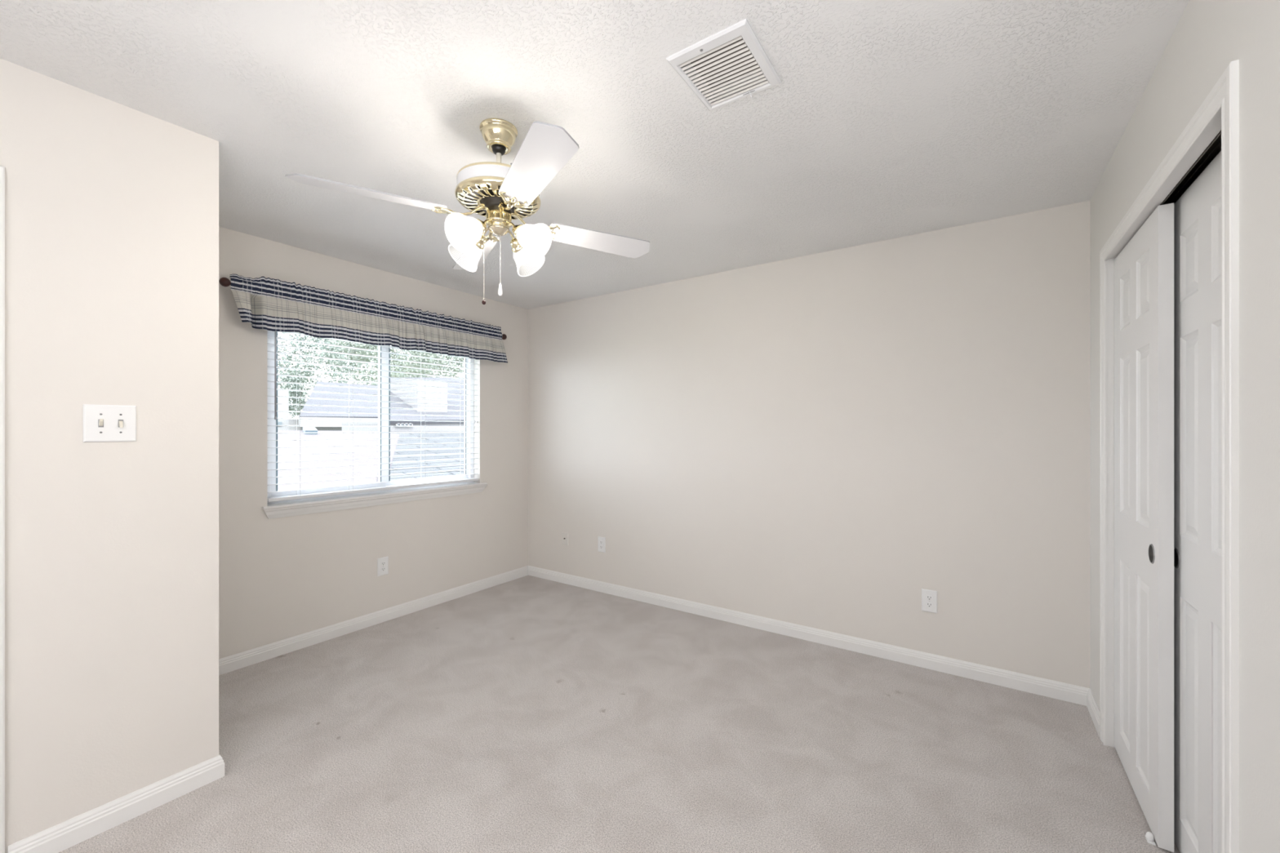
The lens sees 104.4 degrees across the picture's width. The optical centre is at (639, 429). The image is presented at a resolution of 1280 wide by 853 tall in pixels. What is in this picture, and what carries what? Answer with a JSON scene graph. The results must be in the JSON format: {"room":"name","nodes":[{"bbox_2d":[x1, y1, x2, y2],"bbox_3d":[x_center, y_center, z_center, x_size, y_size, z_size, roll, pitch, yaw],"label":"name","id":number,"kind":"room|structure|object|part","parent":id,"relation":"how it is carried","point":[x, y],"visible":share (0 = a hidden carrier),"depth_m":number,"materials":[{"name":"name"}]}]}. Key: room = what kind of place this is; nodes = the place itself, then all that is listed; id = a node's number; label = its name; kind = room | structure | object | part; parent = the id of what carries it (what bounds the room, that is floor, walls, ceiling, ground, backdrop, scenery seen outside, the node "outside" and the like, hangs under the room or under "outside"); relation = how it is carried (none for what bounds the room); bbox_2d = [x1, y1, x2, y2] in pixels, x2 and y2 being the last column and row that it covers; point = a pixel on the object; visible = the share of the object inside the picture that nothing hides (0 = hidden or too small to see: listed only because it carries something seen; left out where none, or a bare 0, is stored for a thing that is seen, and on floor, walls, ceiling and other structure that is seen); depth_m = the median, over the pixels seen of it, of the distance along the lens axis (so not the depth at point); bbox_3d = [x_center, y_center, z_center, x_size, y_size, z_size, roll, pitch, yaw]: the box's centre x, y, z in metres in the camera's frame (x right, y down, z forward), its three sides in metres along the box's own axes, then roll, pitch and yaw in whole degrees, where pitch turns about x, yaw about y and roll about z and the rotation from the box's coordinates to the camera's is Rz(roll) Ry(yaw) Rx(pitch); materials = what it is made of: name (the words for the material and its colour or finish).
{"room":"empty bedroom","nodes":[
{"label":"empty bedroom","id":0,"kind":"room"},
{"bbox_2d":[0,57,218,852],"bbox_3d":[-2.516,0.113,1.477,1.007,2.440,1.719,0,0,34],"label":"wall","id":1,"kind":"structure","parent":0,"point":[112,207],"depth_m":1.66,"materials":[{"name":"white paint"}]},
{"bbox_2d":[0,165,4,852],"bbox_3d":[-2.193,0.275,1.152,0.133,2.116,0.877,0,0,34],"label":"trim","id":2,"kind":"structure","parent":1,"relation":"attached to","point":[2,168],"depth_m":1.47,"materials":[{"name":"white paint"}]},
{"bbox_2d":[83,404,136,442],"bbox_3d":[-1.772,-0.021,1.662,0.017,0.124,0.124,0,0,34],"label":"light switch","id":3,"kind":"object","parent":1,"relation":"attached to","point":[101,423],"visible":1,"depth_m":1.66,"materials":[{"name":"white plastic"}]},
{"bbox_2d":[7,565,528,852],"bbox_3d":[-1.799,1.291,2.522,1.022,0.083,4.254,0,0,34],"label":"baseboard","id":4,"kind":"structure","parent":1,"relation":"attached to","point":[57,838],"depth_m":1.85,"materials":[{"name":"white paint"}]},
{"bbox_2d":[218,226,528,658],"bbox_3d":[-1.827,0.113,3.506,0.130,2.440,2.654,0,0,34],"label":"wall","id":5,"kind":"structure","parent":0,"point":[280,579],"depth_m":3.23,"materials":[{"name":"white paint"}]},
{"bbox_2d":[218,277,506,339],"bbox_3d":[-1.714,-0.788,3.449,0.120,0.051,1.937,0,0,34],"label":"curtain rod","id":6,"kind":"object","parent":5,"relation":"attached to","point":[224,282],"visible":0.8,"depth_m":2.64,"materials":[{"name":"red wood"}]},
{"bbox_2d":[229,274,507,363],"bbox_3d":[-1.666,-0.712,3.433,0.126,0.312,1.876,0,0,34],"label":"valance","id":7,"kind":"object","parent":6,"relation":"hanging from","point":[273,304],"visible":1,"depth_m":3.18,"materials":[{"name":"fabric"}]},
{"bbox_2d":[267,330,474,504],"bbox_3d":[-1.834,-0.135,3.562,0.055,1.165,1.499,0,0,34],"label":"window","id":8,"kind":"structure","parent":5,"relation":"in","point":[384,442],"depth_m":3.52,"materials":[{"name":"white plastic"}]},
{"bbox_3d":[-2.021,-0.135,3.263,0.022,1.075,0.702,0,0,34],"label":"sash","id":9,"kind":"part","parent":8,"relation":"part of","materials":[{"name":"white plastic"}]},
{"bbox_2d":[267,331,478,502],"bbox_3d":[-1.771,-0.146,3.520,0.070,1.139,1.476,0,0,34],"label":"window blind","id":10,"kind":"object","parent":8,"relation":"attached to","point":[400,486],"visible":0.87,"depth_m":3.33,"materials":[{"name":"white plastic"}]},
{"bbox_3d":[-1.925,-0.132,3.306,0.055,1.080,0.001,0,0,34],"label":"ladder cord","id":11,"kind":"part","parent":10,"relation":"part of","materials":[{"name":"white fabric"}]},
{"bbox_3d":[-1.777,0.414,3.524,0.052,0.020,1.476,0,0,34],"label":"rail","id":12,"kind":"part","parent":10,"relation":"part of","materials":[{"name":"white plastic"}]},
{"bbox_3d":[-1.353,-0.372,4.091,0.004,0.590,0.028,0,0,34],"label":"lift cord","id":13,"kind":"part","parent":10,"relation":"part of","materials":[{"name":"white fabric"}]},
{"bbox_3d":[-1.655,-0.135,3.848,0.022,1.075,0.744,0,0,34],"label":"sash","id":14,"kind":"part","parent":8,"relation":"part of","materials":[{"name":"white plastic"}]},
{"bbox_2d":[262,482,487,519],"bbox_3d":[-1.759,0.482,3.526,0.109,0.076,1.573,0,0,34],"label":"trim","id":15,"kind":"structure","parent":5,"relation":"attached to","point":[326,504],"depth_m":3.33,"materials":[{"name":"white paint"}]},
{"bbox_2d":[377,555,388,576],"bbox_3d":[-1.784,0.949,3.446,0.009,0.124,0.076,0,0,34],"label":"wall outlet","id":16,"kind":"object","parent":5,"relation":"attached to","point":[382,562],"visible":1,"depth_m":3.44,"materials":[{"name":"white plastic"}]},
{"bbox_2d":[0,0,1189,309],"bbox_3d":[-1.180,-1.167,0.216,4.895,0.120,7.633,0,0,34],"label":"ceiling","id":17,"kind":"structure","parent":0,"point":[885,119],"depth_m":1.70,"materials":[{"name":"white paint"}]},
{"bbox_2d":[284,118,649,304],"bbox_3d":[-0.520,-0.784,1.828,0.951,0.646,0.951,0,0,15],"label":"ceiling fan","id":18,"kind":"object","parent":17,"relation":"hanging from","point":[500,193],"visible":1,"depth_m":1.73,"materials":[{"name":"white wood"}]},
{"bbox_3d":[-0.880,-0.772,1.622,0.458,0.006,0.131,0,13,-30],"label":"blade","id":19,"kind":"part","parent":18,"relation":"part of","materials":[{"name":"white wood"}]},
{"bbox_3d":[-0.588,-0.667,1.689,0.128,0.123,0.124,0,0,34],"label":"lamp shade","id":20,"kind":"part","parent":18,"relation":"part of","materials":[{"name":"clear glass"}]},
{"bbox_3d":[-0.660,-0.667,1.896,0.124,0.123,0.128,0,0,34],"label":"lamp shade","id":21,"kind":"part","parent":18,"relation":"part of","materials":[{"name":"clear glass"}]},
{"bbox_3d":[-0.579,-0.691,1.712,0.047,0.058,0.070,0,0,34],"label":"bulb","id":22,"kind":"part","parent":18,"relation":"part of","materials":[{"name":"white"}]},
{"bbox_3d":[-0.727,-0.772,2.188,0.131,0.006,0.458,-15,8,-29],"label":"blade","id":23,"kind":"part","parent":18,"relation":"part of","materials":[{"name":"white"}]},
{"bbox_2d":[471,218,486,234],"bbox_3d":[-0.564,-0.709,1.741,0.057,0.054,0.053,0,0,34],"label":"socket","id":24,"kind":"object","parent":18,"relation":"attached to","point":[482,225],"depth_m":1.72,"materials":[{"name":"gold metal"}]},
{"bbox_2d":[475,235,486,249],"bbox_3d":[-0.607,-0.709,1.872,0.053,0.054,0.057,0,0,34],"label":"socket","id":25,"kind":"object","parent":18,"relation":"attached to","point":[479,244],"depth_m":1.86,"materials":[{"name":"gold metal"}]},
{"bbox_3d":[-0.569,-0.619,1.828,0.015,0.280,0.002,0,0,4],"label":"pull chain","id":26,"kind":"part","parent":18,"relation":"part of","materials":[{"name":"silver metal"}]},
{"bbox_3d":[-0.547,-0.740,1.775,0.010,0.036,0.054,0,0,27],"label":"lamp arm","id":27,"kind":"part","parent":18,"relation":"part of","materials":[{"name":"gold metal"}]},
{"bbox_3d":[-0.515,-0.516,1.828,0.015,0.047,0.015,0,0,34],"label":"chain pull","id":28,"kind":"part","parent":18,"relation":"part of","materials":[{"name":"white plastic"}]},
{"bbox_3d":[-0.467,-0.740,1.801,0.054,0.036,0.010,0,0,27],"label":"lamp arm","id":29,"kind":"part","parent":18,"relation":"part of","materials":[{"name":"gold metal"}]},
{"bbox_2d":[510,238,523,253],"bbox_3d":[-0.477,-0.709,1.915,0.057,0.054,0.053,0,0,34],"label":"socket","id":30,"kind":"object","parent":18,"relation":"attached to","point":[516,247],"depth_m":1.90,"materials":[{"name":"gold metal"}]},
{"bbox_2d":[511,224,523,239],"bbox_3d":[-0.433,-0.709,1.785,0.053,0.054,0.057,0,0,34],"label":"socket","id":31,"kind":"object","parent":18,"relation":"attached to","point":[516,228],"depth_m":1.76,"materials":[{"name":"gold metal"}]},
{"bbox_3d":[-0.404,-0.691,1.770,0.070,0.058,0.047,0,0,34],"label":"bulb","id":32,"kind":"part","parent":18,"relation":"part of","materials":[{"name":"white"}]},
{"bbox_3d":[-0.452,-0.667,1.968,0.128,0.123,0.124,0,0,34],"label":"lamp shade","id":33,"kind":"part","parent":18,"relation":"part of","materials":[{"name":"white glass"}]},
{"bbox_3d":[-0.381,-0.667,1.761,0.124,0.123,0.128,0,0,34],"label":"lamp shade","id":34,"kind":"part","parent":18,"relation":"part of","materials":[{"name":"white glass"}]},
{"bbox_3d":[-0.314,-0.772,1.468,0.131,0.006,0.458,15,-8,-29],"label":"blade","id":35,"kind":"part","parent":18,"relation":"part of","materials":[{"name":"white wood"}]},
{"bbox_3d":[-0.160,-0.772,2.035,0.458,0.006,0.131,0,-13,-30],"label":"blade","id":36,"kind":"part","parent":18,"relation":"part of","materials":[{"name":"white wood"}]},
{"bbox_2d":[666,18,781,111],"bbox_3d":[0.264,-1.121,1.527,0.252,0.076,0.291,0,0,34],"label":"ceiling vent","id":37,"kind":"object","parent":17,"relation":"in","point":[727,66],"visible":0.98,"depth_m":1.52,"materials":[{"name":"white"}]},
{"bbox_2d":[58,575,1179,852],"bbox_3d":[-1.180,1.383,0.216,4.895,0.100,7.633,0,0,34],"label":"floor","id":38,"kind":"structure","parent":0,"point":[527,713],"depth_m":2.05,"materials":[{"name":"carpet"}]},
{"bbox_2d":[1144,831,1155,845],"bbox_3d":[1.654,1.320,1.609,0.020,0.026,0.036,0,0,34],"label":"guide","id":39,"kind":"object","parent":38,"relation":"on","point":[1149,837],"visible":1,"depth_m":1.60,"materials":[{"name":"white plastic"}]},
{"bbox_3d":[1.655,1.320,1.611,0.020,0.026,0.020,0,0,34],"label":"guide knob","id":40,"kind":"part","parent":39,"relation":"part of","materials":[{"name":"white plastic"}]},
{"bbox_2d":[528,200,1089,688],"bbox_3d":[0.926,0.113,3.321,4.895,2.440,0.130,0,0,34],"label":"wall","id":41,"kind":"structure","parent":0,"point":[825,441],"depth_m":3.00,"materials":[{"name":"white paint"}]},
{"bbox_2d":[561,532,568,545],"bbox_3d":[-0.653,0.947,4.304,0.074,0.104,0.016,0,0,34],"label":"cable plate","id":42,"kind":"object","parent":41,"relation":"attached to","point":[564,535],"visible":1,"depth_m":4.30,"materials":[{"name":"white plastic"}]},
{"bbox_2d":[598,536,605,552],"bbox_3d":[-0.316,0.945,4.080,0.076,0.124,0.009,0,0,34],"label":"wall outlet","id":43,"kind":"object","parent":41,"relation":"attached to","point":[602,540],"visible":1,"depth_m":4.07,"materials":[{"name":"white plastic"}]},
{"bbox_2d":[528,565,1089,706],"bbox_3d":[0.569,1.291,3.477,3.870,0.083,0.015,0,0,34],"label":"baseboard","id":44,"kind":"structure","parent":41,"relation":"attached to","point":[1071,693],"depth_m":3.00,"materials":[{"name":"white paint"}]},
{"bbox_2d":[921,588,937,613],"bbox_3d":[1.615,0.957,2.769,0.076,0.124,0.009,0,0,34],"label":"wall outlet","id":45,"kind":"object","parent":41,"relation":"attached to","point":[929,597],"visible":1,"depth_m":2.77,"materials":[{"name":"white plastic"}]},
{"bbox_2d":[925,602,933,607],"bbox_3d":[1.614,0.976,2.767,0.034,0.025,0.004,0,0,34],"label":"receptacle","id":46,"kind":"object","parent":45,"relation":"attached to","point":[927,604],"depth_m":2.77,"materials":[{"name":"white plastic"}]},
{"bbox_2d":[925,595,933,600],"bbox_3d":[1.614,0.937,2.767,0.034,0.025,0.004,0,0,34],"label":"receptacle","id":47,"kind":"object","parent":45,"relation":"attached to","point":[928,597],"depth_m":2.77,"materials":[{"name":"white plastic"}]},
{"bbox_2d":[1089,0,1279,852],"bbox_3d":[1.025,0.113,0.605,0.110,2.440,4.253,0,0,34],"label":"wall","id":48,"kind":"structure","parent":0,"point":[1209,35],"depth_m":1.00,"materials":[{"name":"white paint"}]},
{"bbox_2d":[1086,688,1099,737],"bbox_3d":[0.975,1.291,0.640,0.015,0.083,4.254,0,0,34],"label":"baseboard","id":49,"kind":"structure","parent":48,"relation":"attached to","point":[1092,707],"depth_m":2.27,"materials":[{"name":"white paint"}]},
{"bbox_2d":[1114,203,1173,852],"bbox_3d":[1.829,0.307,1.818,0.038,2.036,0.610,0,0,34],"label":"door","id":50,"kind":"structure","parent":48,"relation":"in","point":[1144,269],"depth_m":1.69,"materials":[{"name":"white paint"}]},
{"bbox_3d":[1.681,0.408,1.631,0.001,0.058,0.058,0,0,34],"label":"pull dish","id":51,"kind":"part","parent":50,"relation":"part of","materials":[{"name":"black metal"}]},
{"bbox_3d":[1.682,0.408,1.631,0.004,0.064,0.064,0,0,34],"label":"finger pull","id":52,"kind":"part","parent":50,"relation":"part of","materials":[{"name":"grey metal"}]},
{"bbox_2d":[1099,59,1239,852],"bbox_3d":[1.665,0.277,1.561,0.121,2.112,1.335,0,0,34],"label":"trim","id":53,"kind":"structure","parent":48,"relation":"attached to","point":[1214,128],"depth_m":1.14,"materials":[{"name":"white paint"}]},
{"bbox_2d":[1173,151,1221,852],"bbox_3d":[1.591,0.299,1.377,0.038,2.052,0.610,0,0,34],"label":"door","id":54,"kind":"structure","parent":48,"relation":"in","point":[1197,211],"depth_m":1.45,"materials":[{"name":"white paint"}]},
{"bbox_3d":[1.710,0.410,1.584,0.001,0.058,0.058,0,0,34],"label":"pull dish","id":55,"kind":"part","parent":54,"relation":"part of","materials":[{"name":"black metal"}]},
{"bbox_3d":[1.710,0.410,1.584,0.004,0.064,0.064,0,0,34],"label":"finger pull","id":56,"kind":"part","parent":54,"relation":"part of","materials":[{"name":"grey metal"}]},
{"label":"outside","id":57,"kind":"structure","parent":0,"visible":0},
{"bbox_2d":[277,337,440,390],"bbox_3d":[-39.871,-5.456,73.168,18.893,19.689,20.447,0,0,34],"label":"tree","id":58,"kind":"object","parent":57,"point":[340,369],"visible":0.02,"depth_m":69.30,"materials":[{"name":"green plant"}]},
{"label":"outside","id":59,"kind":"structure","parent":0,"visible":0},
{"bbox_3d":[-20.790,4.458,26.189,56.185,0.150,80.000,0,0,34],"label":"ground","id":60,"kind":"structure","parent":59,"visible":0},
{"bbox_2d":[280,373,309,417],"bbox_3d":[-18.238,0.644,24.919,2.708,7.502,2.906,0,0,34],"label":"tree","id":61,"kind":"object","parent":60,"relation":"on","point":[295,393],"visible":0.27,"depth_m":25.19,"materials":[{"name":"green plant"}]},
{"bbox_2d":[277,381,377,431],"bbox_3d":[-13.816,1.031,20.589,6.084,6.703,9.180,0,0,34],"label":"neighbouring house","id":62,"kind":"structure","parent":60,"relation":"on","point":[317,388],"depth_m":19.80,"materials":[{"name":"grey"}]},
{"bbox_2d":[277,332,407,417],"bbox_3d":[-30.034,-3.176,44.807,14.446,15.132,17.000,0,0,34],"label":"tree","id":63,"kind":"object","parent":60,"relation":"on","point":[308,373],"visible":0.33,"depth_m":44.57,"materials":[{"name":"green plant"}]},
{"bbox_2d":[277,426,464,491],"bbox_3d":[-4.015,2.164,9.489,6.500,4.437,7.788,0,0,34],"label":"fence","id":64,"kind":"structure","parent":60,"relation":"on","point":[409,439],"depth_m":8.33,"materials":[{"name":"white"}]},
{"bbox_2d":[331,339,464,385],"bbox_3d":[-16.274,-1.591,35.092,7.735,11.964,8.973,0,0,34],"label":"tree","id":65,"kind":"object","parent":60,"relation":"on","point":[366,346],"visible":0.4,"depth_m":33.32,"materials":[{"name":"green plant"}]},
{"bbox_2d":[342,377,464,434],"bbox_3d":[-6.062,1.164,16.136,2.951,6.437,6.199,0,0,34],"label":"neighbouring house","id":66,"kind":"structure","parent":60,"relation":"on","point":[400,417],"depth_m":14.21,"materials":[{"name":"white"}]},
{"bbox_2d":[395,348,464,377],"bbox_3d":[-22.750,-4.155,63.157,14.634,17.087,16.505,0,0,34],"label":"tree","id":67,"kind":"object","parent":60,"relation":"on","point":[397,348],"visible":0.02,"depth_m":59.72,"materials":[{"name":"green plant"}]}
]}

